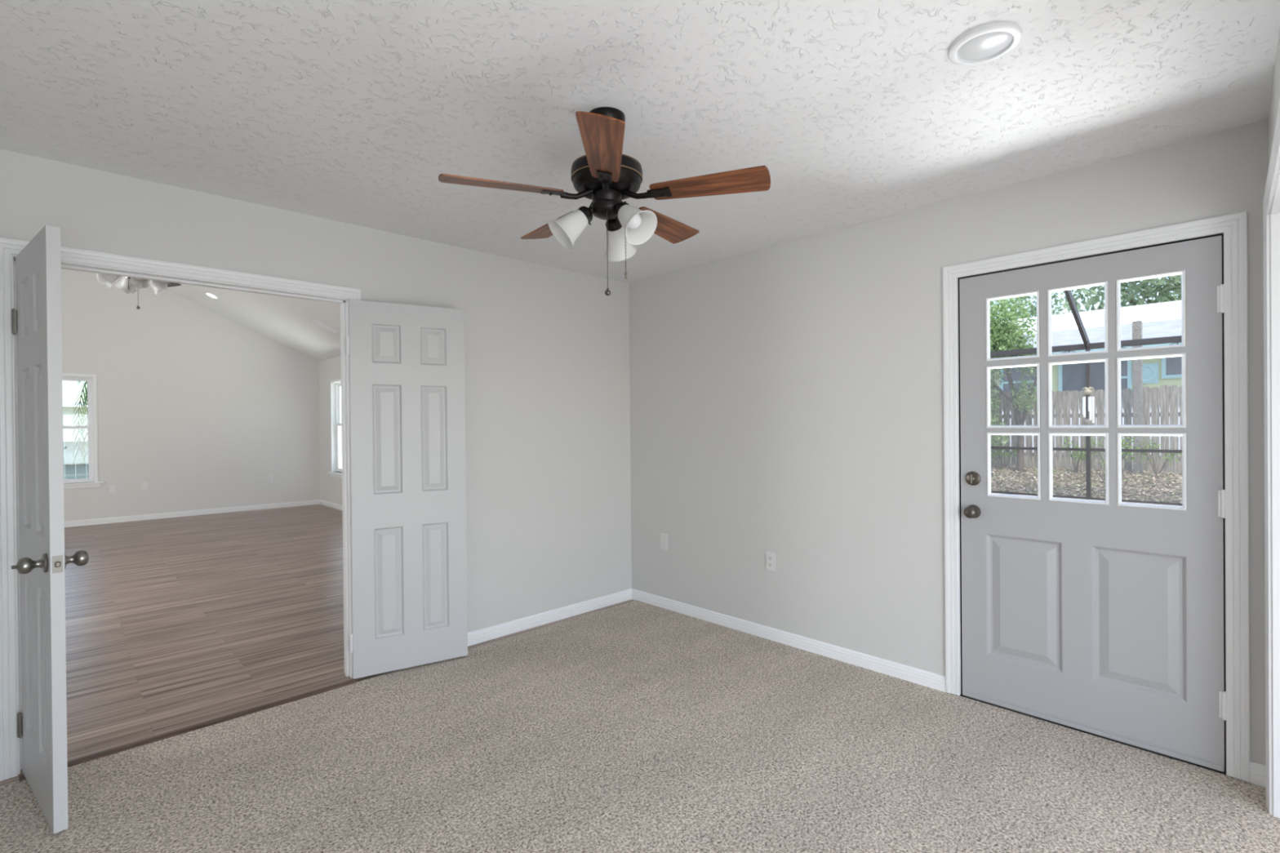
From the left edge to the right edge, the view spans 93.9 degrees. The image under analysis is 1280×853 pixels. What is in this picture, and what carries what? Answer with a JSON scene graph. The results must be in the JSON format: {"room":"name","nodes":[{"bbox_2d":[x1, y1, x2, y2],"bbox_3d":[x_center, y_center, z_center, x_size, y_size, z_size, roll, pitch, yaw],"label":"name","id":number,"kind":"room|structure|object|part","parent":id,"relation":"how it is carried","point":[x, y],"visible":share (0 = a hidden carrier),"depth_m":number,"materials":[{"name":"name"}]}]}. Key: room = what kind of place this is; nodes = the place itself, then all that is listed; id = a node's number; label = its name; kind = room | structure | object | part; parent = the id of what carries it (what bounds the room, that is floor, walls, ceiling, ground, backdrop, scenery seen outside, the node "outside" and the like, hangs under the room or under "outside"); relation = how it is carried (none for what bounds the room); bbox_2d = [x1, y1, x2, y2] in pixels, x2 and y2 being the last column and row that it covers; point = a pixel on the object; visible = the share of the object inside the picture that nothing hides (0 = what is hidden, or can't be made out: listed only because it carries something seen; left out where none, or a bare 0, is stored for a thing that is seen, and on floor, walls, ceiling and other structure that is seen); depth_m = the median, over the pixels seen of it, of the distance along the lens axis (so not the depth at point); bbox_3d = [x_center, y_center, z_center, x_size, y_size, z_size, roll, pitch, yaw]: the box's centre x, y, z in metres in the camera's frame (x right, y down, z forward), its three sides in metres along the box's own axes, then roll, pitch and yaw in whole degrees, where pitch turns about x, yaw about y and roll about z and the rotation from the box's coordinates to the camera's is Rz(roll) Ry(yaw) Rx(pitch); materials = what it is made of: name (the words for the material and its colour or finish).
{"room":"empty carpeted room","nodes":[
{"label":"empty carpeted room","id":0,"kind":"room"},
{"bbox_2d":[61,268,319,521],"bbox_3d":[-8.008,-0.761,8.335,6.729,4.500,0.150,-1,0,-44],"label":"wall","id":1,"kind":"structure","parent":0,"point":[195,404],"depth_m":9.19,"materials":[{"name":"white paint"}]},
{"bbox_2d":[62,373,103,488],"bbox_3d":[-8.109,0.065,8.203,1.105,1.600,0.195,-1,0,-44],"label":"window","id":2,"kind":"structure","parent":1,"relation":"in","point":[91,380],"depth_m":8.49,"materials":[{"name":"white paint"}]},
{"bbox_3d":[-8.155,-0.319,8.246,0.861,0.708,0.028,-1,0,-44],"label":"sash","id":3,"kind":"part","parent":2,"relation":"part of","materials":[{"name":"white paint"}]},
{"bbox_3d":[-8.128,0.384,8.227,0.861,0.778,0.028,-1,0,-44],"label":"sash","id":4,"kind":"part","parent":2,"relation":"part of","materials":[{"name":"white paint"}]},
{"bbox_3d":[-8.071,0.830,8.174,1.105,0.070,0.105,-1,0,-44],"label":"sill","id":5,"kind":"part","parent":2,"relation":"part of","materials":[{"name":"white paint"}]},
{"bbox_2d":[108,484,115,493],"bbox_3d":[-7.601,0.904,8.609,0.072,0.116,0.009,-1,0,-44],"label":"wall plate","id":6,"kind":"object","parent":1,"relation":"attached to","point":[111,488],"visible":1,"depth_m":8.61,"materials":[{"name":"white plastic"}]},
{"bbox_2d":[64,499,319,527],"bbox_3d":[-7.986,1.362,8.233,6.579,0.095,0.014,-1,0,-44],"label":"baseboard","id":7,"kind":"structure","parent":1,"relation":"attached to","point":[174,514],"depth_m":9.18,"materials":[{"name":"white paint"}]},
{"bbox_2d":[267,474,272,481],"bbox_3d":[-6.172,0.861,9.988,0.072,0.116,0.009,-1,0,-44],"label":"electrical outlet","id":8,"kind":"object","parent":1,"relation":"attached to","point":[269,476],"visible":1,"depth_m":9.99,"materials":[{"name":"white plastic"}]},
{"bbox_2d":[166,283,340,361],"bbox_3d":[-5.237,-1.809,5.484,7.179,1.758,8.410,-1,0,-44],"label":"ceiling","id":9,"kind":"structure","parent":0,"point":[286,321],"depth_m":8.78,"materials":[{"name":"white paint"}]},
{"bbox_2d":[96,273,181,309],"bbox_3d":[-3.622,-1.639,4.327,1.367,1.597,1.388,-1,0,-44],"label":"ceiling fan","id":10,"kind":"object","parent":9,"relation":"hanging from","point":[128,285],"visible":0.3,"depth_m":4.34,"materials":[{"name":"silver metal"}]},
{"bbox_3d":[-3.735,-1.047,4.197,0.152,0.149,0.124,-1,0,-44],"label":"lamp shade","id":11,"kind":"part","parent":10,"relation":"part of","materials":[{"name":"white glass"}]},
{"bbox_3d":[-3.775,-1.047,4.396,0.124,0.149,0.152,-1,0,-44],"label":"lamp shade","id":12,"kind":"part","parent":10,"relation":"part of","materials":[{"name":"white glass"}]},
{"bbox_3d":[-3.537,-1.049,4.238,0.125,0.148,0.151,-1,0,-44],"label":"lamp shade","id":13,"kind":"part","parent":10,"relation":"part of","materials":[{"name":"white glass"}]},
{"bbox_3d":[-3.577,-1.049,4.436,0.151,0.148,0.125,-1,0,-44],"label":"lamp shade","id":14,"kind":"part","parent":10,"relation":"part of","materials":[{"name":"white glass"}]},
{"bbox_3d":[-3.808,-1.170,4.733,0.132,0.006,0.557,-13,5,-19],"label":"fan blade","id":15,"kind":"part","parent":10,"relation":"part of","materials":[{"name":"brown wood"}]},
{"bbox_2d":[204,291,218,298],"bbox_3d":[-6.165,-1.887,8.611,0.160,0.080,0.167,-1,0,-17],"label":"recessed light","id":16,"kind":"object","parent":9,"relation":"in","point":[209,294],"visible":1,"depth_m":8.59,"materials":[{"name":"white paint"}]},
{"bbox_2d":[311,320,338,333],"bbox_3d":[-4.407,-1.400,8.387,0.295,0.142,0.200,-1,0,-44],"label":"ceiling vent","id":17,"kind":"object","parent":9,"relation":"in","point":[316,322],"visible":1,"depth_m":8.37,"materials":[{"name":"white paint"}]},
{"bbox_2d":[0,149,631,632],"bbox_3d":[-2.435,-0.788,2.450,6.580,4.500,0.120,-1,0,-44],"label":"wall","id":18,"kind":"structure","parent":0,"point":[547,351],"depth_m":3.82,"materials":[{"name":"white paint"}]},
{"bbox_2d":[11,225,88,833],"bbox_3d":[-2.182,0.343,2.166,0.626,2.012,0.187,0,0,37],"label":"door","id":19,"kind":"structure","parent":18,"relation":"in","point":[36,321],"depth_m":2.06,"materials":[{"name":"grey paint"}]},
{"bbox_3d":[-2.016,0.458,1.982,0.065,0.065,0.070,0,0,37],"label":"knob","id":20,"kind":"part","parent":19,"relation":"part of","materials":[{"name":"silver metal"}]},
{"bbox_3d":[-1.935,0.458,1.987,0.002,0.056,0.025,0,0,37],"label":"latch plate","id":21,"kind":"part","parent":19,"relation":"part of","materials":[{"name":"silver metal"}]},
{"bbox_3d":[-1.953,0.457,2.066,0.065,0.065,0.070,0,0,37],"label":"knob","id":22,"kind":"part","parent":19,"relation":"part of","materials":[{"name":"silver metal"}]},
{"bbox_2d":[0,237,360,781],"bbox_3d":[-2.039,0.315,2.816,1.366,2.104,0.139,-1,0,-44],"label":"door frame","id":23,"kind":"structure","parent":18,"relation":"attached to","point":[8,246],"depth_m":2.38,"materials":[{"name":"white paint"}]},
{"bbox_2d":[346,299,467,679],"bbox_3d":[-1.285,0.330,3.336,0.616,2.012,0.035,-1,0,-32],"label":"door","id":24,"kind":"structure","parent":18,"relation":"in","point":[407,378],"depth_m":3.31,"materials":[{"name":"grey paint"}]},
{"bbox_2d":[467,588,631,646],"bbox_3d":[-0.778,1.314,3.945,1.998,0.095,0.014,-1,0,-44],"label":"baseboard","id":25,"kind":"structure","parent":18,"relation":"attached to","point":[500,630],"depth_m":4.07,"materials":[{"name":"white paint"}]},
{"bbox_2d":[319,355,342,505],"bbox_3d":[-2.825,0.044,7.711,0.150,2.800,8.240,-1,0,-44],"label":"wall","id":26,"kind":"structure","parent":0,"point":[331,486],"depth_m":10.17,"materials":[{"name":"white paint"}]},
{"bbox_2d":[320,499,342,511],"bbox_3d":[-2.862,1.317,7.649,0.014,0.095,7.970,-1,0,-44],"label":"baseboard","id":27,"kind":"structure","parent":26,"relation":"attached to","point":[331,504],"depth_m":10.05,"materials":[{"name":"white paint"}]},
{"bbox_2d":[328,378,342,477],"bbox_3d":[-4.806,0.029,9.732,0.195,1.600,1.100,-1,0,-44],"label":"window","id":28,"kind":"structure","parent":26,"relation":"in","point":[338,385],"depth_m":10.05,"materials":[{"name":"white paint"}]},
{"bbox_3d":[-4.832,0.794,9.704,0.105,0.070,1.100,-1,0,-44],"label":"sill","id":29,"kind":"part","parent":28,"relation":"part of","materials":[{"name":"white paint"}]},
{"bbox_3d":[-4.768,0.013,9.768,0.090,1.490,0.900,-1,0,-44],"label":"frame","id":30,"kind":"part","parent":28,"relation":"part of","materials":[{"name":"white paint"}]},
{"bbox_3d":[-4.780,0.343,9.755,0.028,0.788,0.856,-1,0,-44],"label":"sash","id":31,"kind":"part","parent":28,"relation":"part of","materials":[{"name":"white paint"}]},
{"bbox_3d":[-4.765,-0.360,9.773,0.028,0.698,0.856,-1,0,-44],"label":"sash","id":32,"kind":"part","parent":28,"relation":"part of","materials":[{"name":"white paint"}]},
{"bbox_2d":[0,0,1279,283],"bbox_3d":[0.245,-1.158,1.445,3.950,0.120,5.050,-1,0,-44],"label":"ceiling","id":33,"kind":"structure","parent":0,"point":[353,112],"depth_m":2.00,"materials":[{"name":"white paint"}]},
{"bbox_2d":[438,106,770,295],"bbox_3d":[-0.123,-0.777,2.148,1.093,0.642,1.081,-1,0,-44],"label":"ceiling fan","id":34,"kind":"object","parent":33,"relation":"hanging from","point":[606,176],"visible":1,"depth_m":2.04,"materials":[{"name":"brown wood"}]},
{"bbox_3d":[-0.462,-0.806,1.999,0.402,0.006,0.131,-1,12,-19],"label":"fan blade","id":35,"kind":"part","parent":34,"relation":"part of","materials":[{"name":"brown wood"}]},
{"bbox_3d":[-0.339,-0.809,2.411,0.131,0.006,0.402,-16,9,-36],"label":"fan blade","id":36,"kind":"part","parent":34,"relation":"part of","materials":[{"name":"brown wood"}]},
{"bbox_3d":[-0.257,-0.688,2.089,0.143,0.143,0.123,-1,0,-44],"label":"lamp shade","id":37,"kind":"part","parent":34,"relation":"part of","materials":[{"name":"white glass"}]},
{"bbox_3d":[-0.108,-0.808,1.754,0.131,0.006,0.402,11,0,-1],"label":"fan blade","id":38,"kind":"part","parent":34,"relation":"part of","materials":[{"name":"brown wood"}]},
{"bbox_3d":[-0.114,-0.613,2.080,0.004,0.277,0.004,-1,0,-44],"label":"pull chain","id":39,"kind":"part","parent":34,"relation":"part of","materials":[{"name":"grey metal"}]},
{"bbox_3d":[-0.087,-0.690,2.264,0.142,0.143,0.127,-1,0,-44],"label":"lamp shade","id":40,"kind":"part","parent":34,"relation":"part of","materials":[{"name":"white glass"}]},
{"bbox_3d":[-0.051,-0.650,2.097,0.004,0.215,0.004,-1,0,-44],"label":"pull chain","id":41,"kind":"part","parent":34,"relation":"part of","materials":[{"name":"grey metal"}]},
{"bbox_3d":[-0.034,-0.713,2.042,0.058,0.083,0.087,-1,0,-44],"label":"light bulb","id":42,"kind":"part","parent":34,"relation":"part of","materials":[{"name":"white glass"}]},
{"bbox_3d":[-0.016,-0.690,2.026,0.126,0.143,0.145,-1,0,-44],"label":"lamp shade","id":43,"kind":"part","parent":34,"relation":"part of","materials":[{"name":"white glass"}]},
{"bbox_3d":[0.092,-0.813,2.421,0.131,0.006,0.402,-15,-8,34],"label":"fan blade","id":44,"kind":"part","parent":34,"relation":"part of","materials":[{"name":"brown wood"}]},
{"bbox_3d":[0.234,-0.812,2.015,0.402,0.006,0.131,0,-12,17],"label":"fan blade","id":45,"kind":"part","parent":34,"relation":"part of","materials":[{"name":"brown wood"}]},
{"bbox_2d":[947,22,1022,66],"bbox_3d":[0.995,-1.098,1.728,0.186,0.016,0.186,-1,0,-44],"label":"recessed light","id":46,"kind":"object","parent":33,"relation":"in","point":[989,42],"visible":1,"depth_m":1.71,"materials":[{"name":"white paint"}]},
{"bbox_2d":[0,504,1279,852],"bbox_3d":[-3.429,1.427,3.510,6.580,0.120,13.140,-1,0,-44],"label":"floor","id":47,"kind":"structure","parent":0,"point":[635,726],"depth_m":2.51,"materials":[{"name":"beige carpet"}]},
{"bbox_2d":[18,679,356,782],"bbox_3d":[-1.956,1.356,2.743,1.238,0.022,0.055,-1,0,-44],"label":"threshold","id":48,"kind":"object","parent":47,"relation":"on","point":[105,753],"visible":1,"depth_m":2.69,"materials":[{"name":"brown wood"}]},
{"bbox_2d":[960,693,1226,774],"bbox_3d":[1.954,1.321,2.657,0.154,0.008,0.935,-1,0,-44],"label":"threshold","id":49,"kind":"object","parent":47,"relation":"on","point":[961,695],"visible":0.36,"depth_m":2.54,"materials":[{"name":"black metal"}]},
{"bbox_2d":[628,119,1267,765],"bbox_3d":[1.732,0.073,2.873,0.150,2.700,5.050,-1,0,-44],"label":"wall","id":50,"kind":"structure","parent":0,"point":[787,399],"depth_m":3.35,"materials":[{"name":"white paint"}]},
{"bbox_2d":[660,533,667,550],"bbox_3d":[0.176,0.844,4.383,0.009,0.116,0.072,-1,0,-44],"label":"wall plate","id":51,"kind":"object","parent":50,"relation":"attached to","point":[664,537],"visible":1,"depth_m":4.38,"materials":[{"name":"white plastic"}]},
{"bbox_2d":[765,551,775,571],"bbox_3d":[0.812,0.841,3.722,0.009,0.116,0.072,-1,0,-44],"label":"electrical outlet","id":52,"kind":"object","parent":50,"relation":"attached to","point":[770,557],"visible":1,"depth_m":3.72,"materials":[{"name":"white plastic"}]},
{"bbox_2d":[631,588,945,692],"bbox_3d":[0.730,1.300,3.811,0.014,0.095,2.300,-1,0,-44],"label":"baseboard","id":53,"kind":"structure","parent":50,"relation":"attached to","point":[929,679],"depth_m":3.55,"materials":[{"name":"white paint"}]},
{"bbox_2d":[958,233,1226,772],"bbox_3d":[1.923,0.295,2.632,0.065,2.054,0.937,-1,0,-44],"label":"weatherstrip","id":54,"kind":"structure","parent":50,"relation":"attached to","point":[1220,234],"depth_m":2.51,"materials":[{"name":"black"}]},
{"bbox_2d":[959,235,1226,771],"bbox_3d":[1.889,0.296,2.588,0.114,2.037,0.934,-1,0,-44],"label":"door","id":55,"kind":"structure","parent":50,"relation":"in","point":[1106,619],"depth_m":2.52,"materials":[{"name":"grey paint"},{"name":"clear glass"}]},
{"bbox_3d":[1.589,0.411,2.869,0.070,0.065,0.065,-1,0,-44],"label":"knob","id":56,"kind":"part","parent":55,"relation":"part of","materials":[{"name":"grey metal"}]},
{"bbox_2d":[942,211,1249,782],"bbox_3d":[1.939,0.264,2.648,0.168,2.115,1.061,-1,0,-44],"label":"door frame","id":57,"kind":"structure","parent":50,"relation":"attached to","point":[1233,227],"depth_m":2.25,"materials":[{"name":"white paint"}]},
{"bbox_2d":[1249,761,1266,787],"bbox_3d":[2.283,1.293,2.200,0.014,0.095,0.054,-1,0,-44],"label":"baseboard","id":58,"kind":"structure","parent":50,"relation":"attached to","point":[1257,771],"depth_m":2.20,"materials":[{"name":"white paint"}]},
{"bbox_2d":[1267,30,1279,169],"bbox_3d":[0.951,0.168,0.735,0.111,2.540,3.950,0,0,45],"label":"wall","id":59,"kind":"structure","parent":0,"point":[1275,94],"depth_m":1.88,"materials":[{"name":"white paint"}]},
{"bbox_2d":[1262,98,1279,817],"bbox_3d":[0.888,0.287,0.682,0.133,2.104,3.804,0,0,44],"label":"door frame","id":60,"kind":"structure","parent":59,"relation":"attached to","point":[1274,162],"depth_m":2.02,"materials":[{"name":"white paint"}]},
{"label":"outside","id":61,"kind":"structure","parent":0,"visible":0},
{"bbox_2d":[991,493,1182,506],"bbox_3d":[4.595,1.387,7.053,9.750,0.105,13.000,-1,0,-44],"label":"deck","id":62,"kind":"object","parent":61,"point":[991,493],"depth_m":10.50,"materials":[{"name":"concrete"}]},
{"bbox_2d":[990,289,1182,506],"bbox_3d":[6.768,-0.749,9.714,2.988,4.105,11.800,-1,0,-44],"label":"screen enclosure","id":63,"kind":"object","parent":62,"relation":"on","point":[1069,297],"visible":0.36,"depth_m":10.54,"materials":[{"name":"brown metal"}]},
{"bbox_3d":[7.817,0.410,10.722,0.050,0.050,11.800,-1,0,-44],"label":"chair rail","id":64,"kind":"part","parent":63,"relation":"part of","materials":[{"name":"brown metal"}]},
{"bbox_3d":[7.825,1.273,10.725,0.050,0.035,11.800,-1,0,-44],"label":"kick rail","id":65,"kind":"part","parent":63,"relation":"part of","materials":[{"name":"brown metal"}]},
{"bbox_2d":[1082,340,1094,425],"bbox_3d":[7.723,-0.754,10.309,0.159,1.456,0.165,-1,0,-44],"label":"wind chime","id":66,"kind":"object","parent":63,"relation":"hanging from","point":[1087,391],"visible":1,"depth_m":10.28,"materials":[{"name":"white metal"}]},
{"bbox_3d":[7.715,-1.082,10.303,0.012,0.800,0.010,0,0,31],"label":"hanging cord","id":67,"kind":"part","parent":66,"relation":"part of","materials":[{"name":"brown metal"}]},
{"bbox_3d":[7.938,-0.088,10.590,0.100,2.755,0.052,-1,0,-44],"label":"post","id":68,"kind":"part","parent":63,"relation":"part of","materials":[{"name":"brown metal"}]},
{"bbox_2d":[1008,341,1182,357],"bbox_3d":[7.929,-1.308,10.467,0.068,0.125,4.136,-1,0,-44],"label":"string light","id":69,"kind":"object","parent":63,"relation":"hanging from","point":[1177,342],"visible":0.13,"depth_m":10.70,"materials":[{"name":"black"}]},
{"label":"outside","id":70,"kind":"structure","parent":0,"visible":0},
{"bbox_3d":[-14.101,2.178,14.886,18.000,0.280,17.760,-1,0,-44],"label":"ground","id":71,"kind":"structure","parent":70,"visible":0},
{"bbox_2d":[62,402,88,479],"bbox_3d":[-17.380,0.735,15.385,19.000,2.621,4.500,-1,0,-44],"label":"stucco house","id":72,"kind":"structure","parent":71,"relation":"on","point":[68,407],"depth_m":15.48,"materials":[{"name":"white"}]},
{"bbox_2d":[62,435,88,479],"bbox_3d":[-11.747,1.090,10.271,9.000,1.850,0.120,-1,0,-44],"label":"fence","id":73,"kind":"object","parent":71,"relation":"on","point":[73,471],"visible":0.02,"depth_m":11.31,"materials":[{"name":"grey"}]},
{"bbox_3d":[-11.755,0.245,10.267,9.000,0.100,0.080,-1,0,-44],"label":"fence rail","id":74,"kind":"part","parent":73,"relation":"part of","materials":[{"name":"white paint"}]},
{"bbox_3d":[-11.751,0.665,10.269,9.000,0.100,0.080,-1,0,-44],"label":"fence rail","id":75,"kind":"part","parent":73,"relation":"part of","materials":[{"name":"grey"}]},
{"bbox_2d":[71,381,88,468],"bbox_3d":[-8.938,0.460,10.956,2.181,3.101,2.426,-1,0,-44],"label":"palm tree","id":76,"kind":"object","parent":71,"relation":"on","point":[85,400],"visible":0.09,"depth_m":10.44,"materials":[{"name":"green plant"}]},
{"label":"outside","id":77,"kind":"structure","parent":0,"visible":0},
{"bbox_2d":[991,455,1182,502],"bbox_3d":[15.873,0.981,27.658,35.100,0.375,55.000,-1,0,-44],"label":"ground","id":78,"kind":"structure","parent":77,"point":[1033,470],"depth_m":11.96,"materials":[{"name":"soil"}]},
{"bbox_2d":[991,448,1017,468],"bbox_3d":[8.541,0.749,14.124,0.588,0.581,0.688,-1,0,-6],"label":"weed","id":79,"kind":"object","parent":78,"relation":"on","point":[1002,452],"visible":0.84,"depth_m":14.11,"materials":[{"name":"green plant"}]},
{"bbox_2d":[989,297,1053,471],"bbox_3d":[8.038,-1.036,13.891,1.541,4.375,2.465,-1,0,-32],"label":"tree","id":80,"kind":"object","parent":78,"relation":"on","point":[1001,338],"visible":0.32,"depth_m":13.48,"materials":[{"name":"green plant"}]},
{"bbox_2d":[991,290,1078,319],"bbox_3d":[20.747,-3.587,32.989,5.102,9.065,6.589,-1,0,-15],"label":"oak tree","id":81,"kind":"object","parent":78,"relation":"on","point":[1033,308],"visible":0.11,"depth_m":31.94,"materials":[{"name":"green plant"}]},
{"bbox_2d":[1062,437,1094,472],"bbox_3d":[9.507,0.629,12.964,0.782,0.832,0.580,-1,0,-44],"label":"weed","id":82,"kind":"object","parent":78,"relation":"on","point":[1072,455],"visible":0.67,"depth_m":12.93,"materials":[{"name":"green plant"}]},
{"bbox_3d":[9.513,0.658,12.919,0.548,0.774,0.281,-1,0,-30],"label":"stem","id":83,"kind":"part","parent":82,"relation":"part of","materials":[{"name":"green plant"}]},
{"bbox_2d":[990,300,1182,456],"bbox_3d":[17.280,-1.525,17.912,7.560,4.890,24.200,-1,0,-44],"label":"neighbor house","id":84,"kind":"structure","parent":78,"relation":"on","point":[1163,319],"depth_m":17.78,"materials":[{"name":"white"}]},
{"bbox_3d":[11.962,-1.395,18.756,0.025,1.120,1.000,-1,0,-44],"label":"pane","id":85,"kind":"part","parent":84,"relation":"part of","materials":[{"name":"blue"}]},
{"bbox_3d":[13.072,-1.401,17.605,0.025,1.120,1.060,-1,0,-44],"label":"pane","id":86,"kind":"part","parent":84,"relation":"part of","materials":[{"name":"grey glass"}]},
{"bbox_3d":[13.663,-1.393,16.993,0.025,1.100,0.300,-1,0,-44],"label":"pane","id":87,"kind":"part","parent":84,"relation":"part of","materials":[{"name":"grey glass"}]},
{"bbox_3d":[14.569,-1.693,16.049,0.025,0.590,0.680,-1,0,-44],"label":"pane","id":88,"kind":"part","parent":84,"relation":"part of","materials":[{"name":"grey glass"}]},
{"bbox_2d":[991,385,1182,474],"bbox_3d":[10.237,0.004,12.918,0.180,2.000,12.100,-1,0,-44],"label":"wooden fence","id":89,"kind":"object","parent":78,"relation":"on","point":[1165,397],"visible":0.19,"depth_m":13.15,"materials":[{"name":"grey wood"}]},
{"bbox_3d":[8.631,0.073,14.639,0.030,1.837,2.288,-1,0,-44],"label":"picket panel","id":90,"kind":"part","parent":89,"relation":"part of","materials":[{"name":"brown wood"}]},
{"bbox_3d":[8.623,0.212,14.695,0.040,0.990,2.400,-1,0,-44],"label":"fence rail","id":91,"kind":"part","parent":89,"relation":"part of","materials":[{"name":"brown wood"}]},
{"bbox_3d":[10.250,0.065,12.961,0.027,1.838,2.424,-1,0,-44],"label":"picket panel","id":92,"kind":"part","parent":89,"relation":"part of","materials":[{"name":"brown wood"}]},
{"bbox_3d":[10.289,0.204,12.967,0.040,0.990,2.400,-1,0,-44],"label":"fence rail","id":93,"kind":"part","parent":89,"relation":"part of","materials":[{"name":"brown wood"}]},
{"bbox_2d":[991,464,1182,503],"bbox_3d":[8.710,1.112,12.201,3.264,0.402,7.764,-1,0,-44],"label":"fallen leaves","id":94,"kind":"object","parent":78,"relation":"on","point":[1178,477],"visible":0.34,"depth_m":11.87,"materials":[{"name":"brown plant"}]},
{"bbox_2d":[1080,435,1137,465],"bbox_3d":[9.604,0.593,12.269,0.695,0.968,0.962,-1,0,-44],"label":"weed","id":95,"kind":"object","parent":78,"relation":"on","point":[1127,443],"visible":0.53,"depth_m":12.12,"materials":[{"name":"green plant"}]},
{"bbox_3d":[9.577,0.621,12.189,0.708,0.913,0.374,0,0,34],"label":"stem","id":96,"kind":"part","parent":95,"relation":"part of","materials":[{"name":"green plant"}]},
{"bbox_2d":[1090,453,1128,485],"bbox_3d":[8.552,0.894,10.917,0.460,0.774,0.349,0,0,11],"label":"sapling","id":97,"kind":"object","parent":78,"relation":"on","point":[1101,460],"visible":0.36,"depth_m":10.98,"materials":[{"name":"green plant"}]},
{"bbox_2d":[1064,274,1181,313],"bbox_3d":[21.206,-3.921,22.082,5.287,9.812,9.399,-1,0,-44],"label":"oak tree","id":98,"kind":"object","parent":78,"relation":"on","point":[1164,294],"visible":0.16,"depth_m":23.22,"materials":[{"name":"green plant"}]},
{"bbox_2d":[1132,320,1142,474],"bbox_3d":[10.387,-0.545,12.482,0.140,3.300,0.150,-1,0,-44],"label":"wooden post","id":99,"kind":"object","parent":78,"relation":"on","point":[1137,364],"visible":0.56,"depth_m":12.43,"materials":[{"name":"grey wood"}]},
{"bbox_2d":[1136,440,1182,475],"bbox_3d":[10.459,0.648,12.059,0.468,0.764,0.724,-1,0,-44],"label":"weed","id":100,"kind":"object","parent":78,"relation":"on","point":[1152,443],"visible":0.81,"depth_m":12.09,"materials":[{"name":"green plant"}]},
{"bbox_3d":[10.459,0.678,12.087,0.294,0.705,0.550,-1,0,-44],"label":"stem","id":101,"kind":"part","parent":100,"relation":"part of","materials":[{"name":"grey plant"}]}
]}

